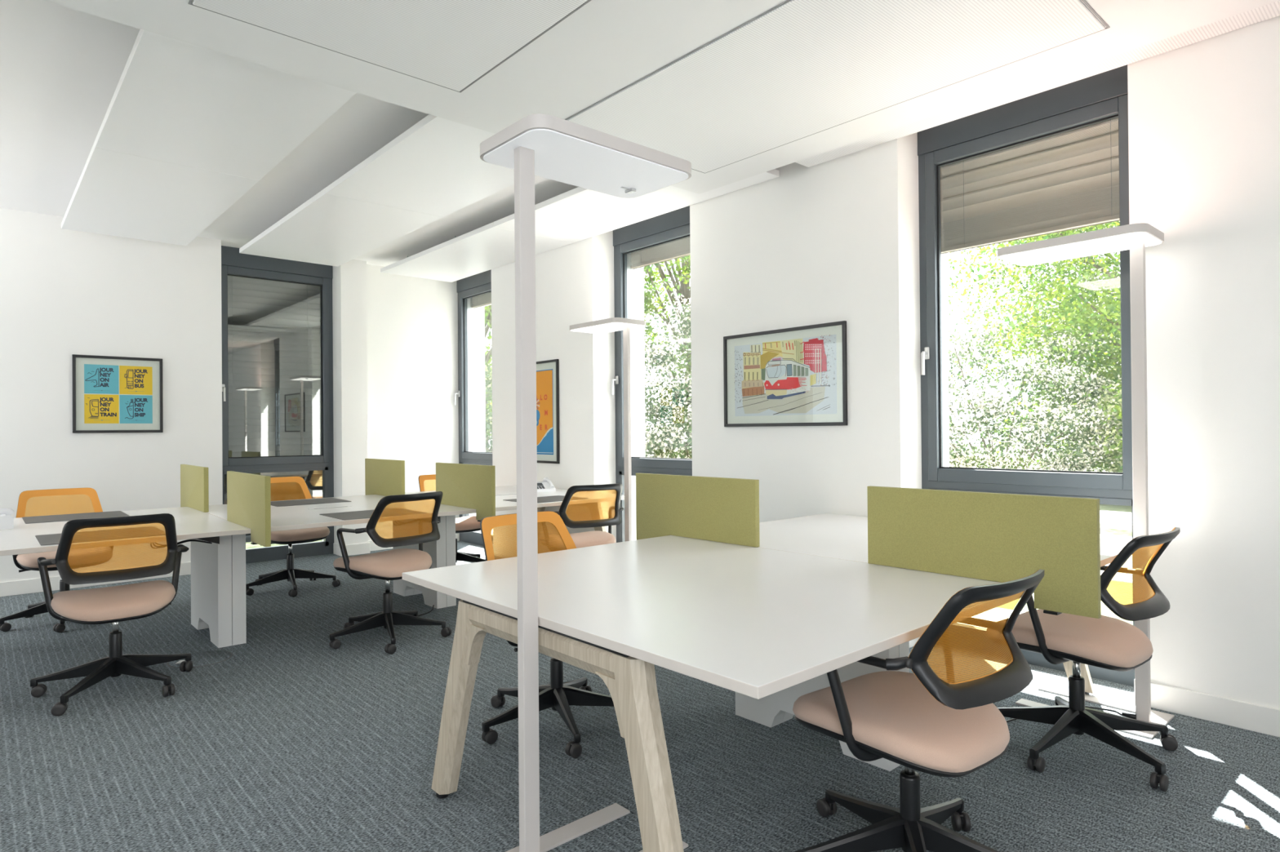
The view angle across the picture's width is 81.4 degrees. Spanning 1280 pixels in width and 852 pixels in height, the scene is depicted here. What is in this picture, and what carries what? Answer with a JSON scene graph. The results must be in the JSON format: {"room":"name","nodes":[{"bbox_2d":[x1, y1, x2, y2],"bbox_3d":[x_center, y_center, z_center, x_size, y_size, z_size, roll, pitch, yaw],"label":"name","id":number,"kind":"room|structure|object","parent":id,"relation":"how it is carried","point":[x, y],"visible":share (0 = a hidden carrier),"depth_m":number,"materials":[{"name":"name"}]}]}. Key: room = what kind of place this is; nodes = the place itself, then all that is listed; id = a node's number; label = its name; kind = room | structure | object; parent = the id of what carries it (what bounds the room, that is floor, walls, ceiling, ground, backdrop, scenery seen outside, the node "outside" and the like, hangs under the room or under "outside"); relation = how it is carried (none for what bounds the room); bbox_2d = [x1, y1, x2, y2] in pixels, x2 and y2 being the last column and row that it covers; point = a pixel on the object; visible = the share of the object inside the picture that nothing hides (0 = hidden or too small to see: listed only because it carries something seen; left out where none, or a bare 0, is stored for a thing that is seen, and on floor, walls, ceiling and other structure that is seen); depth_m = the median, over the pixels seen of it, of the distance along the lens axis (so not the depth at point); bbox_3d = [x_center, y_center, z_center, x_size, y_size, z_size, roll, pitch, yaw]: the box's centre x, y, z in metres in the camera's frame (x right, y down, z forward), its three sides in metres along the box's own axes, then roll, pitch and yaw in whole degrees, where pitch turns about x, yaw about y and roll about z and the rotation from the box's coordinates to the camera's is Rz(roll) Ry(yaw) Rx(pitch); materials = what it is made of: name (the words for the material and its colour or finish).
{"room":"open-plan office","nodes":[
{"label":"open-plan office","id":0,"kind":"room"},
{"bbox_2d":[0,207,439,582],"bbox_3d":[-4.769,-0.182,6.091,6.601,2.950,0.564,0,0,-42],"label":"wall","id":1,"kind":"structure","parent":0,"point":[64,293],"depth_m":6.30,"materials":[{"name":"paint"}]},
{"bbox_2d":[71,354,163,433],"bbox_3d":[-4.288,-0.258,6.128,0.612,0.626,0.021,0,0,-42],"label":"framed picture","id":2,"kind":"object","parent":1,"relation":"attached to","point":[111,394],"visible":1,"depth_m":6.12,"materials":[{"name":"black"}]},
{"bbox_2d":[0,542,370,596],"bbox_3d":[-4.872,1.238,5.738,5.569,0.108,0.228,0,0,-42],"label":"baseboard","id":3,"kind":"structure","parent":1,"relation":"attached to","point":[33,585],"depth_m":5.91,"materials":[{"name":"white"}]},
{"bbox_2d":[221,245,333,564],"bbox_3d":[-3.534,-0.186,7.216,1.053,2.950,0.282,0,0,-42],"label":"window","id":4,"kind":"structure","parent":1,"relation":"in","point":[233,263],"depth_m":7.25,"materials":[{"name":"grey metal"}]},
{"bbox_2d":[224,275,323,542],"bbox_3d":[-3.592,-0.152,7.281,0.983,2.684,0.051,0,0,-42],"label":"window pane","id":5,"kind":"object","parent":4,"relation":"attached to","point":[274,326],"visible":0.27,"depth_m":7.32,"materials":[{"name":"grey"}]},
{"bbox_2d":[0,0,577,266],"bbox_3d":[-1.228,-1.781,2.546,7.170,0.150,10.600,0,0,-42],"label":"ceiling","id":6,"kind":"structure","parent":0,"point":[61,67],"depth_m":4.32,"materials":[{"name":"paint"}]},
{"bbox_2d":[61,28,355,245],"bbox_3d":[-2.711,-1.615,4.410,0.840,0.136,4.342,0,0,-42],"label":"ceiling panel","id":7,"kind":"object","parent":6,"relation":"hanging from","point":[186,130],"visible":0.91,"depth_m":3.99,"materials":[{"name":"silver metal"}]},
{"bbox_2d":[239,114,514,266],"bbox_3d":[-1.776,-1.619,5.244,0.855,0.136,4.342,0,0,-42],"label":"ceiling panel","id":8,"kind":"object","parent":6,"relation":"hanging from","point":[434,169],"visible":0.73,"depth_m":5.03,"materials":[{"name":"silver metal"}]},
{"bbox_2d":[380,168,779,282],"bbox_3d":[-0.855,-1.623,6.067,0.777,0.136,4.342,0,0,-42],"label":"ceiling panel","id":9,"kind":"object","parent":6,"relation":"attached to","point":[578,214],"visible":0.73,"depth_m":5.84,"materials":[{"name":"silver metal"}]},
{"bbox_2d":[795,0,1279,167],"bbox_3d":[2.398,-1.670,2.425,0.777,0.136,4.990,0,0,-42],"label":"ceiling panel","id":10,"kind":"object","parent":6,"relation":"attached to","point":[1272,10],"visible":0.08,"depth_m":3.41,"materials":[{"name":"silver metal"}]},
{"bbox_2d":[0,541,1279,851],"bbox_3d":[-1.202,1.304,2.530,7.170,0.120,10.600,0,0,-42],"label":"floor","id":11,"kind":"structure","parent":0,"point":[293,741],"depth_m":2.73,"materials":[{"name":"carpet"}]},
{"bbox_2d":[0,488,113,632],"bbox_3d":[-3.769,0.853,4.877,0.663,0.850,0.688,0,0,-44],"label":"office chair","id":12,"kind":"object","parent":11,"relation":"on","point":[83,557],"visible":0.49,"depth_m":4.78,"materials":[{"name":"black plastic"}]},
{"bbox_2d":[30,513,192,716],"bbox_3d":[-2.530,0.836,3.602,0.650,0.850,0.686,0,0,-41],"label":"office chair","id":13,"kind":"object","parent":11,"relation":"on","point":[114,605],"visible":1,"depth_m":3.46,"materials":[{"name":"black plastic"}]},
{"bbox_2d":[0,506,250,648],"bbox_3d":[-3.090,0.911,4.101,1.348,0.715,1.630,0,0,-42],"label":"desk","id":14,"kind":"object","parent":11,"relation":"on","point":[211,563],"visible":0.77,"depth_m":4.25,"materials":[{"name":"beige"}]},
{"bbox_2d":[0,508,14,529],"bbox_3d":[-3.526,0.501,4.031,0.210,0.111,0.198,-1,0,43],"label":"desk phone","id":15,"kind":"object","parent":14,"relation":"on","point":[6,521],"visible":1,"depth_m":4.01,"materials":[{"name":"white plastic"}]},
{"bbox_2d":[22,511,128,524],"bbox_3d":[-3.458,0.557,4.567,0.498,0.003,0.430,0,0,-42],"label":"desk mat","id":16,"kind":"object","parent":14,"relation":"on","point":[51,518],"visible":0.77,"depth_m":4.55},
{"bbox_2d":[35,526,165,546],"bbox_3d":[-2.694,0.546,3.728,0.500,0.003,0.440,0,0,-42],"label":"desk mat","id":17,"kind":"object","parent":14,"relation":"on","point":[126,533],"visible":0.77,"depth_m":3.71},
{"bbox_2d":[150,536,219,549],"bbox_3d":[-2.490,0.621,4.080,0.324,0.085,0.085,0,0,-42],"label":"cable tray","id":18,"kind":"object","parent":14,"relation":"hanging from","point":[213,540],"visible":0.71,"depth_m":4.11,"materials":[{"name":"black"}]},
{"bbox_2d":[226,471,271,546],"bbox_3d":[-2.119,0.438,4.018,0.040,0.362,0.755,0,0,-42],"label":"screen","id":19,"kind":"object","parent":14,"relation":"attached to","point":[248,495],"visible":1,"depth_m":3.90,"materials":[{"name":"green fabric"}]},
{"bbox_2d":[166,650,232,668],"bbox_3d":[-2.378,1.258,4.027,0.306,0.008,0.306,0,0,-42],"label":"floor outlet","id":20,"kind":"object","parent":11,"relation":"on","point":[202,659],"visible":0.79,"depth_m":4.02,"materials":[{"name":"grey carpet"}]},
{"bbox_2d":[245,476,340,597],"bbox_3d":[-2.756,0.845,5.832,0.691,0.860,0.644,-1,0,44],"label":"office chair","id":21,"kind":"object","parent":11,"relation":"on","point":[290,537],"visible":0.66,"depth_m":5.77,"materials":[{"name":"black plastic"}]},
{"bbox_2d":[205,494,475,645],"bbox_3d":[-2.086,0.905,4.997,1.337,0.718,1.630,0,0,-42],"label":"desk","id":22,"kind":"object","parent":11,"relation":"on","point":[297,517],"visible":0.5,"depth_m":4.82,"materials":[{"name":"beige"}]},
{"bbox_2d":[180,464,208,512],"bbox_3d":[-3.025,0.451,5.049,0.040,0.362,0.730,0,0,-42],"label":"screen","id":23,"kind":"object","parent":22,"relation":"attached to","point":[194,482],"visible":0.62,"depth_m":4.96,"materials":[{"name":"green fabric"}]},
{"bbox_2d":[271,497,351,506],"bbox_3d":[-2.430,0.553,5.418,0.510,0.003,0.410,0,0,-42],"label":"desk mat","id":24,"kind":"object","parent":22,"relation":"on","point":[326,500],"visible":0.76,"depth_m":5.39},
{"bbox_2d":[319,507,426,519],"bbox_3d":[-1.651,0.542,4.606,0.510,0.003,0.420,0,0,-42],"label":"desk mat","id":25,"kind":"object","parent":22,"relation":"on","point":[397,511],"visible":0.97,"depth_m":4.58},
{"bbox_2d":[364,458,404,496],"bbox_3d":[-2.034,0.447,5.920,0.040,0.362,0.710,0,0,-42],"label":"screen","id":26,"kind":"object","parent":22,"relation":"attached to","point":[385,477],"visible":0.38,"depth_m":5.88,"materials":[{"name":"green fabric"}]},
{"bbox_2d":[392,516,440,525],"bbox_3d":[-1.491,0.617,4.972,0.324,0.085,0.085,0,0,-42],"label":"cable tray","id":27,"kind":"object","parent":22,"relation":"hanging from","point":[438,517],"visible":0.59,"depth_m":4.91,"materials":[{"name":"black metal"}]},
{"bbox_2d":[424,516,440,523],"bbox_3d":[-1.498,0.617,4.983,0.320,0.085,0.060,0,0,-42],"label":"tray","id":28,"kind":"object","parent":27,"relation":"on","point":[438,517],"depth_m":5.04,"materials":[{"name":"black metal"}]},
{"bbox_2d":[435,462,495,521],"bbox_3d":[-1.172,0.434,4.955,0.040,0.362,0.760,0,0,-42],"label":"screen","id":29,"kind":"object","parent":22,"relation":"attached to","point":[473,486],"visible":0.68,"depth_m":4.88,"materials":[{"name":"green fabric"}]},
{"bbox_2d":[328,491,451,654],"bbox_3d":[-1.522,0.822,4.420,0.682,0.870,0.645,-1,0,38],"label":"office chair","id":30,"kind":"object","parent":11,"relation":"on","point":[388,566],"visible":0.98,"depth_m":4.29,"materials":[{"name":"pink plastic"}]},
{"bbox_2d":[417,604,434,616],"bbox_3d":[-1.522,1.248,4.937,0.113,0.025,0.452,-1,0,38],"label":"power cord","id":31,"kind":"object","parent":11,"relation":"on","point":[433,605],"visible":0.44,"depth_m":5.00,"materials":[{"name":"black plastic"}]},
{"bbox_2d":[417,474,485,563],"bbox_3d":[-1.664,0.855,6.615,0.651,0.830,0.676,0,0,-44],"label":"office chair","id":32,"kind":"object","parent":11,"relation":"on","point":[464,524],"visible":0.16,"depth_m":6.55,"materials":[{"name":"black plastic"}]},
{"bbox_2d":[404,485,633,607],"bbox_3d":[-1.085,0.902,5.891,1.340,0.718,1.630,0,0,-42],"label":"desk","id":33,"kind":"object","parent":11,"relation":"on","point":[593,501],"visible":0.19,"depth_m":5.59,"materials":[{"name":"beige"}]},
{"bbox_2d":[502,495,587,503],"bbox_3d":[-0.692,0.539,5.469,0.510,0.003,0.370,0,0,-42],"label":"desk mat","id":34,"kind":"object","parent":33,"relation":"on","point":[556,498],"visible":0.76,"depth_m":5.46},
{"bbox_2d":[537,477,555,492],"bbox_3d":[-0.833,0.490,6.219,0.210,0.111,0.198,0,0,-27],"label":"desk phone","id":35,"kind":"object","parent":33,"relation":"on","point":[546,486],"visible":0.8,"depth_m":6.18,"materials":[{"name":"white plastic"}]},
{"bbox_2d":[480,511,613,758],"bbox_3d":[-0.375,0.815,3.106,0.634,0.850,0.685,0,0,-43],"label":"office chair","id":36,"kind":"object","parent":11,"relation":"on","point":[557,695],"visible":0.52,"depth_m":3.09,"materials":[{"name":"black plastic"}]},
{"bbox_2d":[540,483,623,551],"bbox_3d":[-0.452,0.827,5.332,0.650,0.850,0.708,0,0,-30],"label":"office chair","id":37,"kind":"object","parent":11,"relation":"on","point":[553,543],"visible":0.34,"depth_m":5.16,"materials":[{"name":"black plastic"}]},
{"bbox_2d":[480,113,691,851],"bbox_3d":[-0.139,0.222,2.159,0.585,2.021,0.330,0,0,-42],"label":"floor lamp","id":38,"kind":"object","parent":11,"relation":"on","point":[548,146],"visible":0.97,"depth_m":2.00,"materials":[{"name":"white metal"}]},
{"bbox_2d":[483,128,688,198],"bbox_3d":[-0.146,-0.751,2.165,0.565,0.004,0.300,0,0,-42],"label":"diffuser","id":39,"kind":"object","parent":38,"relation":"attached to","point":[572,157],"depth_m":2.12,"materials":[{"name":"white plastic"}]},
{"bbox_2d":[569,317,645,542],"bbox_3d":[-0.237,0.241,5.567,0.330,2.021,0.585,0,0,-42],"label":"floor lamp","id":40,"kind":"object","parent":11,"relation":"on","point":[612,324],"visible":0.69,"depth_m":5.39,"materials":[{"name":"white metal"}]},
{"bbox_2d":[570,322,644,333],"bbox_3d":[-0.247,-0.732,5.573,0.300,0.004,0.565,0,0,-42],"label":"diffuser","id":41,"kind":"object","parent":40,"relation":"attached to","point":[590,327],"depth_m":5.52,"materials":[{"name":"white plastic"}]},
{"bbox_2d":[401,535,1026,851],"bbox_3d":[0.193,0.874,2.510,1.350,0.715,1.630,0,0,-42],"label":"desk","id":42,"kind":"object","parent":11,"relation":"on","point":[766,627],"visible":0.88,"depth_m":2.15,"materials":[{"name":"beige"}]},
{"bbox_2d":[635,473,759,547],"bbox_3d":[0.246,0.414,3.465,0.040,0.362,0.770,0,0,-42],"label":"screen","id":43,"kind":"object","parent":42,"relation":"attached to","point":[717,509],"visible":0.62,"depth_m":3.42,"materials":[{"name":"green fabric"}]},
{"bbox_2d":[866,485,1101,618],"bbox_3d":[1.111,0.402,2.496,0.040,0.362,0.762,0,0,-42],"label":"screen","id":44,"kind":"object","parent":42,"relation":"attached to","point":[997,537],"visible":0.95,"depth_m":2.42,"materials":[{"name":"green fabric"}]},
{"bbox_2d":[792,569,1044,851],"bbox_3d":[0.746,0.800,2.067,0.640,0.850,0.701,0,0,-37],"label":"office chair","id":45,"kind":"object","parent":11,"relation":"on","point":[919,721],"visible":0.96,"depth_m":1.95,"materials":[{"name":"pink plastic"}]},
{"bbox_2d":[758,513,1149,723],"bbox_3d":[1.180,0.871,3.392,1.290,0.715,1.630,0,0,-42],"label":"desk","id":46,"kind":"object","parent":11,"relation":"on","point":[837,536],"visible":0.16,"depth_m":3.37,"materials":[{"name":"beige"}]},
{"bbox_2d":[1005,706,1136,722],"bbox_3d":[1.492,1.207,3.038,1.102,0.033,0.169,0,0,-11],"label":"power cord","id":47,"kind":"object","parent":11,"relation":"on","point":[1123,714],"visible":0.37,"depth_m":3.09,"materials":[{"name":"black plastic"}]},
{"bbox_2d":[986,527,1180,791],"bbox_3d":[1.623,0.796,2.815,0.628,0.850,0.689,0,0,-38],"label":"office chair","id":48,"kind":"object","parent":11,"relation":"on","point":[1110,643],"visible":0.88,"depth_m":2.70,"materials":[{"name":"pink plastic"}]},
{"bbox_2d":[997,222,1174,739],"bbox_3d":[1.909,0.210,3.227,0.330,2.021,0.585,0,0,-42],"label":"floor lamp","id":49,"kind":"object","parent":11,"relation":"on","point":[1135,237],"visible":0.94,"depth_m":3.06,"materials":[{"name":"white metal"}]},
{"bbox_2d":[999,231,1161,266],"bbox_3d":[1.899,-0.763,3.233,0.300,0.004,0.565,0,0,-42],"label":"diffuser","id":50,"kind":"object","parent":49,"relation":"attached to","point":[1107,242],"depth_m":3.18,"materials":[{"name":"white plastic"}]},
{"bbox_2d":[44,0,1279,194],"bbox_3d":[0.017,-1.559,0.679,6.138,0.045,5.760,0,0,-42],"label":"ceiling","id":51,"kind":"structure","parent":0,"point":[603,47],"depth_m":3.06,"materials":[{"name":"white paint"}]},
{"bbox_2d":[187,0,591,92],"bbox_3d":[-0.510,-1.520,2.229,1.074,0.006,2.115,0,0,-42],"label":"ceiling panel","id":52,"kind":"structure","parent":51,"relation":"attached to","point":[450,44],"depth_m":2.81,"materials":[{"name":"grey tile"}]},
{"bbox_2d":[564,0,1110,173],"bbox_3d":[0.694,-1.525,3.306,1.092,0.006,2.138,0,0,-42],"label":"ceiling panel","id":53,"kind":"structure","parent":51,"relation":"attached to","point":[802,68],"depth_m":3.16,"materials":[{"name":"grey tile"}]},
{"bbox_2d":[438,15,1279,709],"bbox_3d":[1.247,-0.191,4.736,0.570,3.050,10.600,0,0,-42],"label":"wall","id":54,"kind":"structure","parent":0,"point":[837,239],"depth_m":4.12,"materials":[{"name":"paint"}]},
{"bbox_2d":[454,269,493,546],"bbox_3d":[-1.607,-0.199,7.953,0.282,2.950,1.120,0,0,-42],"label":"window","id":55,"kind":"structure","parent":54,"relation":"in","point":[478,284],"depth_m":8.27,"materials":[{"name":"grey metal"}]},
{"bbox_2d":[471,292,491,308],"bbox_3d":[-1.551,-1.424,8.018,0.054,0.175,1.050,0,0,-42],"label":"blind","id":56,"kind":"object","parent":55,"relation":"attached to","point":[483,300],"visible":0.27,"depth_m":8.26,"materials":[{"name":"grey"}]},
{"bbox_2d":[536,359,559,463],"bbox_3d":[-0.914,-0.124,6.711,0.021,0.912,0.610,0,0,-42],"label":"framed picture","id":57,"kind":"object","parent":54,"relation":"attached to","point":[547,371],"visible":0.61,"depth_m":6.60,"materials":[{"name":"black"}]},
{"bbox_2d":[611,205,692,542],"bbox_3d":[0.215,-0.225,5.913,0.282,2.950,1.124,0,0,-42],"label":"window","id":58,"kind":"structure","parent":54,"relation":"in","point":[674,225],"depth_m":6.22,"materials":[{"name":"grey metal"}]},
{"bbox_2d":[631,236,690,269],"bbox_3d":[0.271,-1.439,5.979,0.054,0.183,1.054,0,0,-42],"label":"blind","id":59,"kind":"object","parent":58,"relation":"attached to","point":[679,248],"visible":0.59,"depth_m":6.10,"materials":[{"name":"grey"}]},
{"bbox_2d":[723,320,847,426],"bbox_3d":[0.888,-0.304,4.692,0.021,0.611,0.945,0,0,-42],"label":"framed picture","id":60,"kind":"object","parent":54,"relation":"attached to","point":[793,376],"visible":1,"depth_m":4.66,"materials":[{"name":"black"}]},
{"bbox_2d":[368,533,1279,737],"bbox_3d":[0.891,1.181,4.239,1.070,0.108,9.960,0,0,-42],"label":"baseboard","id":61,"kind":"structure","parent":54,"relation":"attached to","point":[1265,720],"depth_m":3.06,"materials":[{"name":"white"}]},
{"bbox_2d":[917,64,1134,687],"bbox_3d":[2.021,-0.252,3.890,0.282,2.950,1.100,0,0,-42],"label":"window","id":62,"kind":"structure","parent":54,"relation":"in","point":[1103,96],"depth_m":3.89,"materials":[{"name":"grey metal"}]},
{"bbox_2d":[940,117,1119,253],"bbox_3d":[2.078,-1.285,3.955,0.054,0.550,1.030,0,0,-42],"label":"blind","id":63,"kind":"object","parent":62,"relation":"attached to","point":[1068,180],"visible":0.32,"depth_m":3.96,"materials":[{"name":"grey"}]},
{"label":"outside","id":64,"kind":"structure","parent":0,"visible":0},
{"bbox_2d":[488,444,1133,625],"bbox_3d":[14.028,1.418,32.618,55.630,0.050,90.000,0,0,-42],"label":"ground","id":65,"kind":"structure","parent":64,"point":[1122,593],"depth_m":9.07,"materials":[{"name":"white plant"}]},
{"bbox_2d":[484,360,492,452],"bbox_3d":[-2.912,0.086,13.168,3.461,2.773,3.394,0,0,-12],"label":"shrub","id":66,"kind":"object","parent":65,"relation":"on","point":[489,383],"visible":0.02,"depth_m":12.75,"materials":[{"name":"green plant"}]},
{"bbox_2d":[644,254,692,455],"bbox_3d":[1.261,-2.705,16.137,6.420,8.256,6.696,-1,0,32],"label":"tree","id":67,"kind":"object","parent":65,"relation":"on","point":[684,276],"visible":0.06,"depth_m":15.66,"materials":[{"name":"green plant"}]},
{"bbox_2d":[644,284,692,458],"bbox_3d":[0.971,-0.560,13.140,4.315,3.992,4.280,-1,0,35],"label":"tree","id":68,"kind":"object","parent":65,"relation":"on","point":[662,442],"visible":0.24,"depth_m":12.17,"materials":[{"name":"green plant"}]},
{"bbox_2d":[946,220,1121,468],"bbox_3d":[10.679,-3.558,14.245,11.114,9.777,10.602,-1,0,20],"label":"tree","id":69,"kind":"object","parent":65,"relation":"on","point":[1070,306],"visible":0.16,"depth_m":14.06,"materials":[{"name":"green plant"}]},
{"bbox_2d":[947,309,1122,471],"bbox_3d":[6.668,-0.406,14.195,5.196,3.583,4.758,-1,0,38],"label":"shrub","id":70,"kind":"object","parent":65,"relation":"on","point":[957,459],"visible":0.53,"depth_m":12.97,"materials":[{"name":"green plant"}]},
{"bbox_2d":[964,289,1121,472],"bbox_3d":[12.568,-1.042,18.476,8.159,5.772,8.425,-1,0,31],"label":"tree","id":71,"kind":"object","parent":65,"relation":"on","point":[1116,351],"visible":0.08,"depth_m":18.09,"materials":[{"name":"green plant"}]},
{"bbox_2d":[1075,367,1122,472],"bbox_3d":[9.126,0.034,12.066,3.803,2.647,4.040,0,0,-27],"label":"shrub","id":72,"kind":"object","parent":65,"relation":"on","point":[1116,408],"visible":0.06,"depth_m":12.34,"materials":[{"name":"green plant"}]},
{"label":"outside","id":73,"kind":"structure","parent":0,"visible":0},
{"bbox_2d":[1099,510,1132,526],"bbox_3d":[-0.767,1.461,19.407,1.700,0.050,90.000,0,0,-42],"label":"footpath","id":74,"kind":"structure","parent":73,"point":[1109,517],"depth_m":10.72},
{"bbox_2d":[653,368,692,458],"bbox_3d":[1.671,-0.142,15.166,3.091,3.158,3.343,-1,0,17],"label":"shrub","id":75,"kind":"object","parent":74,"relation":"on","point":[684,453],"visible":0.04,"depth_m":15.31,"materials":[{"name":"green plant"}]},
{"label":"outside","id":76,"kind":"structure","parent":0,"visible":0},
{"bbox_2d":[1100,534,1132,584],"bbox_3d":[3.245,1.376,9.584,3.000,0.050,70.000,0,0,-42],"label":"terrace","id":77,"kind":"object","parent":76,"point":[1125,578],"depth_m":7.01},
{"bbox_2d":[484,264,668,451],"bbox_3d":[-3.894,-2.992,16.654,8.738,8.922,8.585,-1,0,21],"label":"tree","id":78,"kind":"object","parent":77,"relation":"on","point":[487,309],"visible":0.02,"depth_m":16.40,"materials":[{"name":"green plant"}]},
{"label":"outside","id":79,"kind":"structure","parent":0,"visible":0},
{"bbox_2d":[491,528,1024,628],"bbox_3d":[0.400,1.387,7.043,1.230,0.050,70.000,0,0,-42],"label":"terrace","id":80,"kind":"object","parent":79,"point":[995,615],"depth_m":5.26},
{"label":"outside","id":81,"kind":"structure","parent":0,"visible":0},
{"bbox_2d":[245,539,322,549],"bbox_3d":[-28.462,1.716,20.147,24.370,0.050,52.000,0,0,-42],"label":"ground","id":82,"kind":"structure","parent":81,"point":[248,545],"depth_m":8.88,"materials":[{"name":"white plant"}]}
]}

